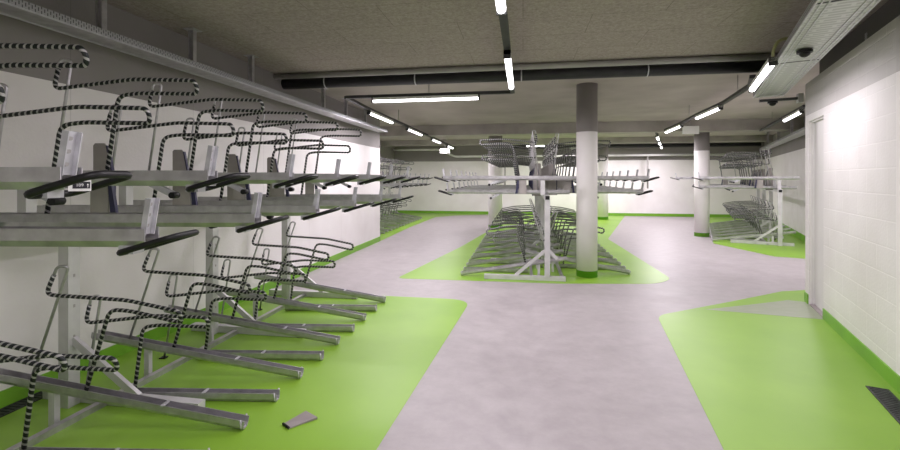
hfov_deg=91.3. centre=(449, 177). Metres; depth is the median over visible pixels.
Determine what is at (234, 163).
tray
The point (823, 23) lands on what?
cable tray
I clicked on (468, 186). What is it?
tray
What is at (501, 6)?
lamp
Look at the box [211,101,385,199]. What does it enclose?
tray
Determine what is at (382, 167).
tray
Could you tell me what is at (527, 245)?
rail
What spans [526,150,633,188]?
tray
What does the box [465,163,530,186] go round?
tray
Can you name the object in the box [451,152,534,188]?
tray
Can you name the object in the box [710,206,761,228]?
rail
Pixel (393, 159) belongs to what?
tray
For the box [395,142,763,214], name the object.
wall
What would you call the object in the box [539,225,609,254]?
rail
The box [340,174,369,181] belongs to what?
tray
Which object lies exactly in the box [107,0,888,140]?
ceiling
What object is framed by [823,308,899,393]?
baseboard
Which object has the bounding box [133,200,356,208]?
tray
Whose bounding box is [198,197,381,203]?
tray
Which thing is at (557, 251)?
rail
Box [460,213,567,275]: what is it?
rail
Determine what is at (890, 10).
wall
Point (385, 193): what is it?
rail
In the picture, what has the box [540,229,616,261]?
rail
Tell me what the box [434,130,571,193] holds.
tray
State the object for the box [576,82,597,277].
pillar
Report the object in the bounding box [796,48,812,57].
sensor
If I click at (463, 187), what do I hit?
tray
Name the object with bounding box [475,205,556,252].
rail
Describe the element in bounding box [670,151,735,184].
tray
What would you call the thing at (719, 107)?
lamp
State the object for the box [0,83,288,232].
bicycle rack
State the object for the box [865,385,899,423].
drain grate
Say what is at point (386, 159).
tray
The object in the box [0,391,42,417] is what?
drain grate
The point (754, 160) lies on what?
tray
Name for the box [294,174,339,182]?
tray
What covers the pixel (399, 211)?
baseboard
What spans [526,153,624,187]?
tray
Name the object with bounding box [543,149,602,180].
tray
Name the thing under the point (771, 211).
rail
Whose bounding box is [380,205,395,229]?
rail
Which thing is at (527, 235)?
rail
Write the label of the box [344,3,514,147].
track
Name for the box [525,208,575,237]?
rail
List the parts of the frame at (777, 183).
post, post, post, post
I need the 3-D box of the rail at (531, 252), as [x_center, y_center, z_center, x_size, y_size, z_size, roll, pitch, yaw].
[2.014,1.012,6.964,1.595,0.977,0.083,0,0,9]
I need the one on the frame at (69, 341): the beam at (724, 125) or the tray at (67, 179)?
the tray at (67, 179)
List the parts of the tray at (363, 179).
hoop leg, plate, pull handle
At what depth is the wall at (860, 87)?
3.64 m
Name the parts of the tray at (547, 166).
plate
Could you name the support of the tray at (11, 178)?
on the tray at (67, 179)
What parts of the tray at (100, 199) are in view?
hoop leg, plate, pull handle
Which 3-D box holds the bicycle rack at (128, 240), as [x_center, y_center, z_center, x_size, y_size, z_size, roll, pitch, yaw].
[-1.996,-0.081,1.657,2.072,0.841,0.179,0,0,1]
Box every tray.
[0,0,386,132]
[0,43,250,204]
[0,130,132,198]
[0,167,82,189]
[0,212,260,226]
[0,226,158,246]
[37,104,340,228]
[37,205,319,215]
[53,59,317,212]
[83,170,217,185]
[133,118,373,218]
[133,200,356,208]
[148,83,358,204]
[198,127,396,206]
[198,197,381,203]
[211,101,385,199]
[218,172,293,183]
[245,135,413,202]
[245,194,400,200]
[255,114,405,196]
[289,118,419,193]
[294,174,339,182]
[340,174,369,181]
[370,175,391,180]
[380,157,424,183]
[380,159,415,183]
[380,165,411,188]
[380,166,417,188]
[380,167,426,187]
[380,181,398,188]
[382,167,422,187]
[385,158,428,182]
[391,159,432,182]
[392,175,408,180]
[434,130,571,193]
[438,146,569,198]
[442,134,535,187]
[443,176,571,179]
[445,149,535,195]
[447,189,569,193]
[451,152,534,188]
[453,188,518,189]
[455,138,533,184]
[457,156,531,187]
[461,143,533,183]
[461,155,531,187]
[463,187,515,187]
[465,146,530,183]
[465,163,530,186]
[468,186,529,186]
[469,149,529,182]
[474,164,530,185]
[474,185,528,185]
[486,188,515,188]
[526,148,652,197]
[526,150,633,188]
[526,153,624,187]
[526,188,632,188]
[526,189,643,193]
[541,158,604,185]
[542,156,617,187]
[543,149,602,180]
[543,154,616,187]
[544,148,607,182]
[545,145,613,181]
[547,143,620,186]
[549,140,628,187]
[551,137,638,188]
[552,133,659,192]
[572,176,649,179]
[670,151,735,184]
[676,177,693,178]
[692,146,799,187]
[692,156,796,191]
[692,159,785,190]
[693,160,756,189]
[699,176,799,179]
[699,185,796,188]
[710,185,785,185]
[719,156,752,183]
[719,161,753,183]
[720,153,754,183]
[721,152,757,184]
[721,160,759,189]
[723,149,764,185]
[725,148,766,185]
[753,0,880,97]
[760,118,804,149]
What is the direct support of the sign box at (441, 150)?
hanging from the ceiling
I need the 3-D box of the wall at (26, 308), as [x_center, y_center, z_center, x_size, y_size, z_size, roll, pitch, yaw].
[-2.770,0.035,4.443,0.200,2.930,12.260,0,0,9]
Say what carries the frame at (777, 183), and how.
on the floor
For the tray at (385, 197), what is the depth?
4.94 m
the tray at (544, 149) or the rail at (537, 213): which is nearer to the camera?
the rail at (537, 213)
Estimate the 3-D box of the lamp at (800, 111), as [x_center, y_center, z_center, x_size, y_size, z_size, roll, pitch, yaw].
[6.132,-1.109,7.878,0.067,0.074,1.312,0,0,27]
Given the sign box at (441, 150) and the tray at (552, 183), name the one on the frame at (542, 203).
the tray at (552, 183)
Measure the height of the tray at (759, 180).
0.955 m
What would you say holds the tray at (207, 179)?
on the frame at (69, 341)
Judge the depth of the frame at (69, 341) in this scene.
2.90 m
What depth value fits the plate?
2.70 m
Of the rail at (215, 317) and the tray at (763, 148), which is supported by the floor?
the rail at (215, 317)
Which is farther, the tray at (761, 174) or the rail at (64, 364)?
the tray at (761, 174)
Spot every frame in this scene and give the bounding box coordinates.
[6,186,356,449]
[380,187,413,228]
[484,180,565,281]
[727,180,793,245]
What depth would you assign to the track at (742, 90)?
6.42 m
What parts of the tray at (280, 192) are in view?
hoop leg, plate, pull handle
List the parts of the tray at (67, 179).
pull handle, card panel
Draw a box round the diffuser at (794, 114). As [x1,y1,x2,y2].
[783,112,801,121]
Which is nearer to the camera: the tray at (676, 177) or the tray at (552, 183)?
the tray at (552, 183)
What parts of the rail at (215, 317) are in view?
hoop leg, support leg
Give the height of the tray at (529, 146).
0.955 m
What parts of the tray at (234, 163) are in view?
plate, hoop leg, pull handle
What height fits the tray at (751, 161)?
0.841 m
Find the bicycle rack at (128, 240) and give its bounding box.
[0,84,198,255]
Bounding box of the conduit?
[393,149,759,157]
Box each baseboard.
[0,237,379,408]
[397,210,754,216]
[767,216,804,241]
[804,292,808,303]
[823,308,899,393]
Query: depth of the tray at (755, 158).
12.34 m
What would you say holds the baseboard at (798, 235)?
attached to the wall at (787, 159)
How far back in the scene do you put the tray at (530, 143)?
8.65 m
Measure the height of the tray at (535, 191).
0.841 m
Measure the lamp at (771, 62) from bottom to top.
0.074 m
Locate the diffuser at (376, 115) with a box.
[371,113,392,123]
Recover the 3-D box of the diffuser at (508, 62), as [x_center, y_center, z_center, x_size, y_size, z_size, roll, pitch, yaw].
[0.631,-1.092,4.660,0.060,0.032,1.420,0,0,9]
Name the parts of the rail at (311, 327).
hoop leg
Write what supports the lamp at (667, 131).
attached to the track at (742, 90)
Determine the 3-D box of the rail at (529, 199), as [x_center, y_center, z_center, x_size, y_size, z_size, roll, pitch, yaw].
[1.724,1.012,11.295,1.595,0.977,0.083,0,0,9]
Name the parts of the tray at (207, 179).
pull handle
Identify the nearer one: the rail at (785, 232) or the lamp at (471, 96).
the lamp at (471, 96)
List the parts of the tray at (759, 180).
plate, hoop leg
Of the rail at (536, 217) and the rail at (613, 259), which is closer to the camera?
the rail at (613, 259)
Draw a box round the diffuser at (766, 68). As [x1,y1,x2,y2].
[749,64,773,91]
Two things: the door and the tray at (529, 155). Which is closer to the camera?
the door
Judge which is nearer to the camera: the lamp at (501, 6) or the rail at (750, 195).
the lamp at (501, 6)
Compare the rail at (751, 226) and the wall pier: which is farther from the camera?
the rail at (751, 226)
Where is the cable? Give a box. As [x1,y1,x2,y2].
[771,37,787,56]
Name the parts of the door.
sill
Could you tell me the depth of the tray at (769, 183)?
10.30 m
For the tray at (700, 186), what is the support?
on the tray at (769, 183)
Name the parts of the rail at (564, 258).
support leg, hoop leg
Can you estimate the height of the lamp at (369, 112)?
0.074 m
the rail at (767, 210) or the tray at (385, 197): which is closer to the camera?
the tray at (385, 197)
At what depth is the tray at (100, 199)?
2.64 m
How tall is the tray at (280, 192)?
0.955 m
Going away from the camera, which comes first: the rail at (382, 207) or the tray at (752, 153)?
the tray at (752, 153)
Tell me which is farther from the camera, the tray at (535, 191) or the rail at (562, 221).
the rail at (562, 221)
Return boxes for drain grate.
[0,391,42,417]
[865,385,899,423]
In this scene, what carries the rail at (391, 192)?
on the floor
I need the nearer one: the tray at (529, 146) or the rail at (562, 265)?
the rail at (562, 265)
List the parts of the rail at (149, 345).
hoop leg, support leg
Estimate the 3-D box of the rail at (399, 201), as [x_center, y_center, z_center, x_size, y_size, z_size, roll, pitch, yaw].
[-2.040,1.012,14.910,1.595,0.977,0.083,0,0,9]
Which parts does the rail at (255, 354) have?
hoop leg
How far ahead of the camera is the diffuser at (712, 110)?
7.48 m
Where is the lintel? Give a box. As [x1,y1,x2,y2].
[809,71,823,121]
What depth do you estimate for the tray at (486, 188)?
8.30 m
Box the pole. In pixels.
[647,156,648,187]
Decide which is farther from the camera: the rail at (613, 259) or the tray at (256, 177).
the rail at (613, 259)
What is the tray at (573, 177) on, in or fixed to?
on the tray at (567, 183)
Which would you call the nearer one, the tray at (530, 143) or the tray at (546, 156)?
the tray at (530, 143)
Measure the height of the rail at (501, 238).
0.977 m
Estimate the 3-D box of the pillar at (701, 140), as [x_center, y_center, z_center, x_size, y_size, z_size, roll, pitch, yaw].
[6.495,0.035,11.350,0.350,2.930,0.350,0,0,9]
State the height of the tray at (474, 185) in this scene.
0.068 m
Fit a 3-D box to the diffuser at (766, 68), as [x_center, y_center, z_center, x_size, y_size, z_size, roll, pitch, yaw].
[3.112,-0.992,4.400,0.060,0.032,1.332,0,0,28]
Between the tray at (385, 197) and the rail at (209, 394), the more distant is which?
the tray at (385, 197)
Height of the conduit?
0.378 m
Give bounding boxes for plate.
[282,411,316,428]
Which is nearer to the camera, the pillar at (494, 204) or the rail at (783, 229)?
the rail at (783, 229)
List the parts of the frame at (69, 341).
post, post, post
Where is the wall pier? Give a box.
[805,82,810,303]
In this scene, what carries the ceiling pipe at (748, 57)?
attached to the ceiling
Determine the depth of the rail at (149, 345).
3.30 m
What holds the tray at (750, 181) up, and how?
on the frame at (777, 183)
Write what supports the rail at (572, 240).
on the floor
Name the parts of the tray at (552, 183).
plate, pull handle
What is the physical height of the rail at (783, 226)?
0.977 m
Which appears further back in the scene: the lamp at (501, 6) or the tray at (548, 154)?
the tray at (548, 154)
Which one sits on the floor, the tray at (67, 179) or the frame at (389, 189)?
the frame at (389, 189)
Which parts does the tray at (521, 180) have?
plate, hoop leg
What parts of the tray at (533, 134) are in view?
hoop leg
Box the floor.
[0,213,899,449]
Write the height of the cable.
0.198 m
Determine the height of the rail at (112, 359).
0.706 m
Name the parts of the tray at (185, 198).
hoop leg, plate, pull handle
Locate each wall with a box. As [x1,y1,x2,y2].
[0,0,379,390]
[380,146,394,210]
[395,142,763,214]
[764,117,804,234]
[819,0,899,73]
[824,15,899,375]
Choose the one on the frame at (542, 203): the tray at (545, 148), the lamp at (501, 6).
the tray at (545, 148)
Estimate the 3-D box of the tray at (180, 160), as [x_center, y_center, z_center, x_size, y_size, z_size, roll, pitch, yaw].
[-1.667,-0.081,3.643,2.072,0.841,0.179,0,0,1]
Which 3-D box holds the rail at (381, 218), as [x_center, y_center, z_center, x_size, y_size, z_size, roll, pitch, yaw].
[-2.150,1.012,14.244,1.595,0.977,0.083,0,0,9]
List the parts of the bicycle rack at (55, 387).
hoop leg, support leg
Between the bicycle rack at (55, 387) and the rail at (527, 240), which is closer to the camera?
the bicycle rack at (55, 387)
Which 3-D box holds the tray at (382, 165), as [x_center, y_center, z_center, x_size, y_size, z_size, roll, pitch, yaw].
[-2.140,-0.081,13.216,2.072,0.841,0.178,0,0,9]
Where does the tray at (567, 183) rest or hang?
attached to the frame at (542, 203)
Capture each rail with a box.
[0,341,67,372]
[0,354,209,449]
[84,295,279,401]
[91,247,303,378]
[159,275,323,360]
[163,236,340,344]
[220,259,354,331]
[226,228,366,320]
[254,221,385,302]
[258,248,376,311]
[380,201,412,221]
[380,203,401,226]
[380,203,407,224]
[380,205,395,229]
[380,206,409,223]
[380,207,404,225]
[383,193,417,220]
[384,192,421,218]
[384,203,419,219]
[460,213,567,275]
[463,229,543,272]
[466,210,563,268]
[468,224,543,263]
[471,207,559,258]
[473,221,540,256]
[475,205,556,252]
[476,218,539,250]
[478,203,553,246]
[480,217,536,246]
[481,201,551,242]
[482,213,537,240]
[484,200,550,238]
[485,212,534,237]
[488,199,531,233]
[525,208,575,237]
[525,210,599,246]
[525,212,605,251]
[526,206,575,235]
[526,206,612,257]
[526,208,620,265]
[526,211,630,274]
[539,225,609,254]
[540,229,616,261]
[540,233,625,268]
[550,221,602,248]
[710,195,766,223]
[710,196,761,226]
[710,197,775,228]
[710,198,776,230]
[710,199,785,237]
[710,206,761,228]
[710,210,768,233]
[711,200,790,240]
[711,211,775,239]
[711,213,777,240]
[712,201,795,241]
[725,208,766,231]
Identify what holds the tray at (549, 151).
on the frame at (542, 203)
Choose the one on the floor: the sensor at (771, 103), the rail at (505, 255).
the rail at (505, 255)
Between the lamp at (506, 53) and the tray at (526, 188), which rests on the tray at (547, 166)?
the tray at (526, 188)
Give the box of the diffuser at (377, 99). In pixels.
[373,97,477,102]
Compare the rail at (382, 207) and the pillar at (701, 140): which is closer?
the pillar at (701, 140)
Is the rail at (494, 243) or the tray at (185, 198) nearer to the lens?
the tray at (185, 198)
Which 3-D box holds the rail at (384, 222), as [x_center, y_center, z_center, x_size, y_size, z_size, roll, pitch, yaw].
[-2.261,1.012,13.578,1.595,0.977,0.083,0,0,9]
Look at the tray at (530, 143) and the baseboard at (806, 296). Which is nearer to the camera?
the baseboard at (806, 296)
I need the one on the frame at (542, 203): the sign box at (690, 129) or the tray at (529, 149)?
the tray at (529, 149)
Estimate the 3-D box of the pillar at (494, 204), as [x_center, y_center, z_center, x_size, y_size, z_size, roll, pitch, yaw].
[1.368,0.035,13.255,0.420,2.930,0.420,0,0,9]
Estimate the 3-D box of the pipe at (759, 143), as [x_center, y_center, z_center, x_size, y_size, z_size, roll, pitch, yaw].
[6.629,-1.220,16.741,9.400,0.136,0.140,0,0,9]
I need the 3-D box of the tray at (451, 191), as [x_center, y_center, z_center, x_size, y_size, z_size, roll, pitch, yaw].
[0.903,0.219,6.984,1.925,0.068,0.078,0,0,9]
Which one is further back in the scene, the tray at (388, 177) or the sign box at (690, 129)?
the sign box at (690, 129)
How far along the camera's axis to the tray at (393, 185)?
11.73 m
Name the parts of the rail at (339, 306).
hoop leg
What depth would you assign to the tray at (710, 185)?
11.61 m
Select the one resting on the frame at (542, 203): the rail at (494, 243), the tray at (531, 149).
the tray at (531, 149)
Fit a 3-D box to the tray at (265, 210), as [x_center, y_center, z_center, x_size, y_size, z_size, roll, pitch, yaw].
[-1.851,0.219,2.979,1.925,0.068,0.078,0,0,1]
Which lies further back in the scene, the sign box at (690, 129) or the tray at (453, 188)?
the sign box at (690, 129)
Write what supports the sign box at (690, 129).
hanging from the ceiling
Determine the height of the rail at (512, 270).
0.706 m
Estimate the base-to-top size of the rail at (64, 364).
0.977 m
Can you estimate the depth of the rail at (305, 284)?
5.29 m
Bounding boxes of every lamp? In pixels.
[367,110,393,123]
[371,94,479,102]
[406,127,422,135]
[495,0,506,15]
[503,50,513,89]
[664,124,682,133]
[695,105,722,119]
[749,56,777,92]
[782,109,803,121]
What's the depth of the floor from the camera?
3.53 m
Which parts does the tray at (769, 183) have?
plate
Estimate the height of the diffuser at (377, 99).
0.032 m
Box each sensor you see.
[767,101,777,105]
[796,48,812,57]
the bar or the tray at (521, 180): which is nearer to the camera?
the bar
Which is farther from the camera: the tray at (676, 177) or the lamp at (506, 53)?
the tray at (676, 177)
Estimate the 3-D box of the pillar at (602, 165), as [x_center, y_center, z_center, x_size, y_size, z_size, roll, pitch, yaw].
[5.535,0.035,16.010,0.420,2.930,0.420,0,0,9]
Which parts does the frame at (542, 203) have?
post, post, post, post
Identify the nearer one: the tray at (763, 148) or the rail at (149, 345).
the rail at (149, 345)
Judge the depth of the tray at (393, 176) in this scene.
5.25 m
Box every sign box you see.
[440,149,449,152]
[682,120,698,133]
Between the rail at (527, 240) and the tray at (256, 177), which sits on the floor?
the rail at (527, 240)
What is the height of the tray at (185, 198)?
0.955 m
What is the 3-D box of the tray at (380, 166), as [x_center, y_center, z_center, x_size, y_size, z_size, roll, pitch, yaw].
[-2.029,-0.081,13.882,2.072,0.841,0.178,0,0,9]
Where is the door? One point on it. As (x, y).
(817, 125)
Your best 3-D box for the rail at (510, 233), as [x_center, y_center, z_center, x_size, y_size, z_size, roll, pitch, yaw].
[1.614,1.012,10.629,1.595,0.977,0.083,0,0,9]
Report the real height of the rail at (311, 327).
0.706 m
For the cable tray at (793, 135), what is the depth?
10.80 m
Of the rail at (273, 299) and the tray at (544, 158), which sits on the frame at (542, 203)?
the tray at (544, 158)
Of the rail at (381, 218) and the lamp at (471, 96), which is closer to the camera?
the lamp at (471, 96)
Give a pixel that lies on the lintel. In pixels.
(816, 85)
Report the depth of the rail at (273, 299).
4.62 m
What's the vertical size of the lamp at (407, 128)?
0.074 m
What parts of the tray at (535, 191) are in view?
hoop leg, plate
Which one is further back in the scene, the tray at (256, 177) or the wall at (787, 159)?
the wall at (787, 159)
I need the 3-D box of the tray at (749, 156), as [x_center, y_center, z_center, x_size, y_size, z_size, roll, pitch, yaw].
[8.739,-0.242,13.665,2.072,0.955,0.179,0,0,29]
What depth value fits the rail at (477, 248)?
8.98 m
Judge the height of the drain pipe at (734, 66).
0.178 m
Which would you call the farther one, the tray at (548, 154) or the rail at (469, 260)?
the tray at (548, 154)
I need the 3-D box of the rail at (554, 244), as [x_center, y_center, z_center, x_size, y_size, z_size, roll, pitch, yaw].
[1.172,1.012,7.966,1.595,0.977,0.083,0,0,9]
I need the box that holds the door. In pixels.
[809,116,823,316]
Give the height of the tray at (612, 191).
0.068 m
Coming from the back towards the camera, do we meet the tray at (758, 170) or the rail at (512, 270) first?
the tray at (758, 170)
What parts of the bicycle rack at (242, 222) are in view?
hoop leg, pull handle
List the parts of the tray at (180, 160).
plate, hoop leg, pull handle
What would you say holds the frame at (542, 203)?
on the floor
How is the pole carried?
attached to the conduit
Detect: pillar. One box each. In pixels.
[488,136,501,227]
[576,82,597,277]
[598,144,607,219]
[694,132,709,236]
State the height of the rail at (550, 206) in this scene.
0.977 m
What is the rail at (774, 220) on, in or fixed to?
on the floor
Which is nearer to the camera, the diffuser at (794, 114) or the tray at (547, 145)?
the diffuser at (794, 114)
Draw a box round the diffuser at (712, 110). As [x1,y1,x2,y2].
[695,108,718,118]
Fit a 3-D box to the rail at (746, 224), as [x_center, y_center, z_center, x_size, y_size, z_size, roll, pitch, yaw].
[8.231,1.012,12.401,1.595,0.977,0.083,0,0,29]
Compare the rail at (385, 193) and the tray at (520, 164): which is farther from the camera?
the rail at (385, 193)
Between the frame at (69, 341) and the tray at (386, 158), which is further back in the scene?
the tray at (386, 158)
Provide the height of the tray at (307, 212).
0.841 m
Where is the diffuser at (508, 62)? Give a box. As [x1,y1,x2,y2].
[505,59,513,89]
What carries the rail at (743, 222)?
on the floor
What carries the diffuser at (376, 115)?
attached to the lamp at (369, 112)
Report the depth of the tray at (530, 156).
8.99 m
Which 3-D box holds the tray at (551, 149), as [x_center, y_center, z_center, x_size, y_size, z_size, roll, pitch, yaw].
[2.412,-0.242,8.267,2.072,0.955,0.178,0,0,9]
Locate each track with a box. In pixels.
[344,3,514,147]
[664,74,755,130]
[760,105,804,130]
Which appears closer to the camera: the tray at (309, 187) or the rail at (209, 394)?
the rail at (209, 394)
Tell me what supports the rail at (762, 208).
on the floor
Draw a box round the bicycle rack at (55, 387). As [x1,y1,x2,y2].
[0,265,248,429]
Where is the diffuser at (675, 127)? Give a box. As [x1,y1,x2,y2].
[665,126,680,132]
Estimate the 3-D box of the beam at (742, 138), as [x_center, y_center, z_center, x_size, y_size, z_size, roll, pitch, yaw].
[4.156,-1.330,15.884,13.800,0.200,0.300,0,0,9]
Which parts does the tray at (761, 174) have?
plate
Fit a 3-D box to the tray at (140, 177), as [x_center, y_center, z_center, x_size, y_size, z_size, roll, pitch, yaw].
[-2.017,0.001,1.980,1.925,0.068,0.078,0,0,1]
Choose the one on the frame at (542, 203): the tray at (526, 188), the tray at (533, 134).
the tray at (533, 134)
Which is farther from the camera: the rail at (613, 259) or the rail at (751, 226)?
the rail at (751, 226)
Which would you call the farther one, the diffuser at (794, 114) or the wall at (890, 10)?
the diffuser at (794, 114)
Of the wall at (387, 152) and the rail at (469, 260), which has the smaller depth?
the rail at (469, 260)
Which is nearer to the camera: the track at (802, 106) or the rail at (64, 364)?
the rail at (64, 364)
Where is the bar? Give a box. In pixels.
[759,93,803,103]
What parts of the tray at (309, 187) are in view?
hoop leg, plate, pull handle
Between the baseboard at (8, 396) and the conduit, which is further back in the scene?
the conduit
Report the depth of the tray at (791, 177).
10.00 m
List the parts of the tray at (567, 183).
hoop leg, plate, pull handle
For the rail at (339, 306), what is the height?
0.706 m
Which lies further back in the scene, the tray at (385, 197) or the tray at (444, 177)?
the tray at (444, 177)
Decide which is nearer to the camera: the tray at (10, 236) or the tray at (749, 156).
the tray at (10, 236)
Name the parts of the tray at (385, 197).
plate, hoop leg, pull handle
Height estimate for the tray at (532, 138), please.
0.955 m
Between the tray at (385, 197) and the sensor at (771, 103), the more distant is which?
the sensor at (771, 103)
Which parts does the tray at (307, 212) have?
plate, hoop leg, pull handle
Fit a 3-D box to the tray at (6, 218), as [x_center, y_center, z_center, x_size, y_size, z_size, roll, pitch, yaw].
[-1.961,0.219,2.313,1.925,0.068,0.078,0,0,1]
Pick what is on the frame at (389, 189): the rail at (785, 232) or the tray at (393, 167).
the tray at (393, 167)
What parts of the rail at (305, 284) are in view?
hoop leg, support leg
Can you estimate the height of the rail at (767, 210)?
0.706 m
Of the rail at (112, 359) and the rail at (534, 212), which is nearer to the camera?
the rail at (112, 359)
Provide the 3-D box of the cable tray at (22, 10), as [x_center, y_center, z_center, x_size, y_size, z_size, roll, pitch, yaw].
[-2.325,-1.223,4.871,0.228,0.414,10.050,0,0,9]
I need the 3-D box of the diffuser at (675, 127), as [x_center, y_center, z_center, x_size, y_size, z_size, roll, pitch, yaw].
[5.053,-1.092,9.957,0.060,0.032,1.364,0,0,14]
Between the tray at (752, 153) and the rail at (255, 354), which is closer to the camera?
the rail at (255, 354)
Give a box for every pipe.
[273,53,777,79]
[281,60,766,88]
[502,142,760,148]
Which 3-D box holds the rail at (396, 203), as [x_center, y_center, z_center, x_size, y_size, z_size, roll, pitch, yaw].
[-1.758,1.147,15.889,1.360,0.706,0.083,0,0,9]
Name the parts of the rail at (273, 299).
hoop leg, support leg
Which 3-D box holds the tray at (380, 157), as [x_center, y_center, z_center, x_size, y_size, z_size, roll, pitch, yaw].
[-1.864,-0.242,14.881,2.072,0.955,0.178,0,0,9]
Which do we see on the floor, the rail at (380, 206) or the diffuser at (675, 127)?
the rail at (380, 206)
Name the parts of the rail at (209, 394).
hoop leg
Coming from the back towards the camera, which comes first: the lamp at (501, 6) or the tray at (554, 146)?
the tray at (554, 146)

